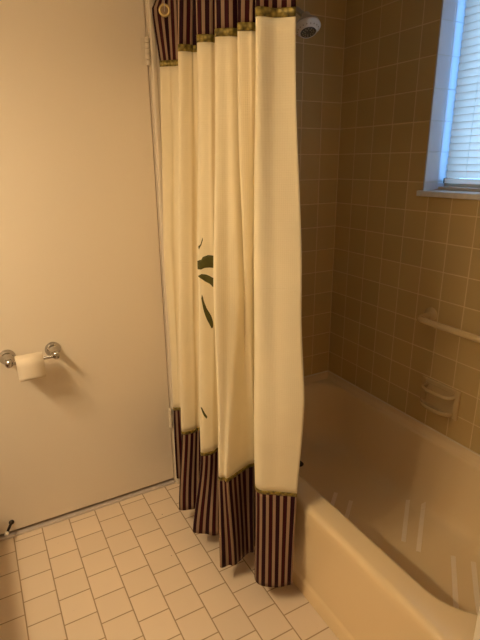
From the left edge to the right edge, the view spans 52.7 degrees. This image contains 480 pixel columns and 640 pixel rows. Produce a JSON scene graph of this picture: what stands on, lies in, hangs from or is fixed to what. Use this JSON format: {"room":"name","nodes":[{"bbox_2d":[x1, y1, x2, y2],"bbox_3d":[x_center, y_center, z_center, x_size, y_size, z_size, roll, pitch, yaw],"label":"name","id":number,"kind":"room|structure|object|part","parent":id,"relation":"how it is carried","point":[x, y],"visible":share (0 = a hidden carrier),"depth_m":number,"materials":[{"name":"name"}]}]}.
{"room":"bathroom","nodes":[
{"label":"bathroom","id":0,"kind":"room"},
{"bbox_2d":[0,482,338,639],"bbox_3d":[0.123,1.242,1.115,2.720,0.100,2.990,-10,20,-27],"label":"floor","id":1,"kind":"structure","parent":0,"point":[135,568],"depth_m":1.77,"materials":[{"name":"beige tile"}]},
{"bbox_2d":[292,370,479,639],"bbox_3d":[0.523,0.722,1.891,0.746,0.394,1.522,-10,20,-27],"label":"bathtub","id":2,"kind":"object","parent":1,"relation":"on","point":[387,537],"visible":0.66,"depth_m":1.89,"materials":[{"name":"beige ceramic"}]},
{"bbox_2d":[144,0,346,481],"bbox_3d":[-0.622,-0.329,1.888,2.420,2.420,0.140,-10,20,-27],"label":"wall","id":3,"kind":"structure","parent":0,"point":[320,57],"depth_m":2.23,"materials":[{"name":"beige tile"}]},
{"bbox_2d":[0,0,173,534],"bbox_3d":[-0.692,-0.130,1.851,0.831,2.014,0.056,-10,20,-27],"label":"door","id":4,"kind":"structure","parent":3,"relation":"in","point":[80,270],"depth_m":1.85,"materials":[{"name":"beige paint"}]},
{"bbox_2d":[4,520,13,536],"bbox_3d":[-0.943,0.849,1.975,0.020,0.026,0.073,-2,18,-3],"label":"door stop","id":5,"kind":"object","parent":4,"relation":"attached to","point":[11,522],"visible":1,"depth_m":1.97,"materials":[{"name":"brown metal"}]},
{"bbox_2d":[0,342,60,367],"bbox_3d":[-0.782,0.138,1.820,0.223,0.060,0.092,-10,20,-27],"label":"toilet paper holder","id":6,"kind":"object","parent":4,"relation":"attached to","point":[52,349],"visible":0.97,"depth_m":1.82,"materials":[{"name":"silver metal"}]},
{"bbox_3d":[-0.862,0.147,1.797,0.060,0.060,0.058,-10,20,-27],"label":"post","id":7,"kind":"part","parent":6,"relation":"part of","materials":[{"name":"silver metal"}]},
{"bbox_3d":[-0.838,0.160,1.757,0.028,0.028,0.028,-10,20,-27],"label":"knob","id":8,"kind":"part","parent":6,"relation":"part of","materials":[{"name":"silver metal"}]},
{"bbox_2d":[15,352,45,381],"bbox_3d":[-0.776,0.168,1.791,0.093,0.086,0.077,-10,20,-27],"label":"toilet paper roll","id":9,"kind":"object","parent":6,"relation":"hanging from","point":[31,366],"visible":0.99,"depth_m":1.76,"materials":[{"name":"white paper"}]},
{"bbox_3d":[-0.719,0.121,1.871,0.060,0.060,0.058,-10,20,-27],"label":"post","id":10,"kind":"part","parent":6,"relation":"part of","materials":[{"name":"silver metal"}]},
{"bbox_3d":[-0.696,0.134,1.831,0.028,0.028,0.028,-10,20,-27],"label":"knob","id":11,"kind":"part","parent":6,"relation":"part of","materials":[{"name":"silver metal"}]},
{"bbox_2d":[0,478,174,541],"bbox_3d":[-0.693,0.843,2.185,0.823,0.010,0.072,-10,20,-27],"label":"trim","id":12,"kind":"structure","parent":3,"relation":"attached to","point":[41,524],"depth_m":2.16,"materials":[{"name":"stone"}]},
{"bbox_2d":[146,0,179,483],"bbox_3d":[-0.292,-0.215,2.033,0.062,2.104,0.022,-10,20,-27],"label":"trim","id":13,"kind":"structure","parent":3,"relation":"attached to","point":[154,67],"depth_m":1.85,"materials":[{"name":"beige paint"}]},
{"bbox_2d":[296,6,320,37],"bbox_3d":[0.212,-1.159,1.866,0.098,0.154,0.257,-10,20,-27],"label":"shower fixture","id":14,"kind":"object","parent":3,"relation":"attached to","point":[307,26],"visible":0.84,"depth_m":1.79,"materials":[{"name":"grey plastic"}]},
{"bbox_3d":[0.188,-1.189,1.880,0.028,0.068,0.193,-12,21,-31],"label":"arm","id":15,"kind":"part","parent":14,"relation":"part of","materials":[{"name":"silver metal"}]},
{"bbox_3d":[0.255,-1.075,1.809,0.059,0.026,0.054,-10,20,-27],"label":"plate","id":16,"kind":"part","parent":14,"relation":"part of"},
{"bbox_3d":[0.086,-1.000,1.092,0.052,0.052,1.534,-10,20,-27],"label":"curtain rod","id":17,"kind":"object","parent":3,"relation":"attached to","visible":0},
{"bbox_2d":[152,0,304,587],"bbox_3d":[-0.102,-0.126,1.664,0.220,1.992,0.825,-10,20,-27],"label":"shower curtain","id":18,"kind":"object","parent":17,"relation":"hanging from","point":[232,244],"visible":1,"depth_m":1.53,"materials":[{"name":"beige fabric"}]},
{"bbox_2d":[197,255,212,269],"bbox_3d":[-0.107,-0.191,1.607,0.068,0.051,0.011,-2,18,-6],"label":"print","id":19,"kind":"object","parent":18,"relation":"on","point":[205,262],"depth_m":1.60,"materials":[{"name":"green fabric"}]},
{"bbox_2d":[198,274,212,286],"bbox_3d":[-0.107,-0.132,1.625,0.065,0.049,0.007,-4,18,-11],"label":"print","id":20,"kind":"object","parent":18,"relation":"attached to","point":[204,280],"depth_m":1.62,"materials":[{"name":"green fabric"}]},
{"bbox_2d":[201,296,212,327],"bbox_3d":[-0.112,-0.029,1.656,0.039,0.123,0.002,-6,19,-17],"label":"print","id":21,"kind":"object","parent":18,"relation":"attached to","point":[206,301],"depth_m":1.66,"materials":[{"name":"green fabric"}]},
{"bbox_2d":[328,0,479,454],"bbox_3d":[1.189,-0.170,1.339,0.200,2.420,2.890,-10,20,-27],"label":"wall","id":22,"kind":"structure","parent":0,"point":[399,254],"depth_m":2.02,"materials":[{"name":"beige tile"}]},
{"bbox_2d":[420,375,460,420],"bbox_3d":[0.798,0.322,1.976,0.060,0.129,0.184,-10,20,-27],"label":"soap dish","id":23,"kind":"object","parent":22,"relation":"attached to","point":[438,398],"visible":1,"depth_m":1.97,"materials":[{"name":"beige ceramic"}]},
{"bbox_2d":[420,397,452,417],"bbox_3d":[0.797,0.364,1.989,0.056,0.025,0.156,-10,20,-27],"label":"tray","id":24,"kind":"object","parent":23,"relation":"on","point":[433,405],"depth_m":1.99,"materials":[{"name":"beige ceramic"}]},
{"bbox_2d":[416,0,479,199],"bbox_3d":[0.969,-0.778,1.532,0.213,0.779,0.756,-10,20,-27],"label":"window","id":25,"kind":"structure","parent":22,"relation":"in","point":[449,46],"depth_m":1.82,"materials":[{"name":"white metal"}]},
{"bbox_3d":[0.973,-0.417,1.650,0.213,0.021,0.756,-10,20,-27],"label":"sill","id":26,"kind":"part","parent":25,"relation":"part of","materials":[{"name":"white tile"}]},
{"bbox_2d":[443,0,479,183],"bbox_3d":[0.973,-0.800,1.530,0.038,0.730,0.672,-10,20,-27],"label":"window blind","id":27,"kind":"object","parent":25,"relation":"attached to","point":[464,152],"visible":1,"depth_m":1.78,"materials":[{"name":"white plastic"}]},
{"bbox_3d":[0.976,-0.462,1.637,0.020,0.018,0.668,-10,20,-27],"label":"rail","id":28,"kind":"part","parent":27,"relation":"part of","materials":[{"name":"white plastic"}]},
{"bbox_3d":[0.850,-0.860,1.730,0.002,0.685,0.001,-10,20,-27],"label":"ladder cord","id":29,"kind":"part","parent":27,"relation":"part of","materials":[{"name":"white fabric"}]},
{"bbox_2d":[417,307,479,343],"bbox_3d":[0.886,0.066,1.689,0.084,0.060,0.674,-10,20,-27],"label":"grab bar","id":30,"kind":"object","parent":22,"relation":"attached to","point":[428,318],"visible":1,"depth_m":1.84,"materials":[{"name":"beige ceramic"}]},
{"bbox_2d":[473,606,479,639],"bbox_3d":[0.837,-0.007,0.855,0.907,2.420,0.116,-10,20,-27],"label":"wall","id":31,"kind":"structure","parent":0,"point":[477,628],"depth_m":0.85,"materials":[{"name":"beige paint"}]}
]}

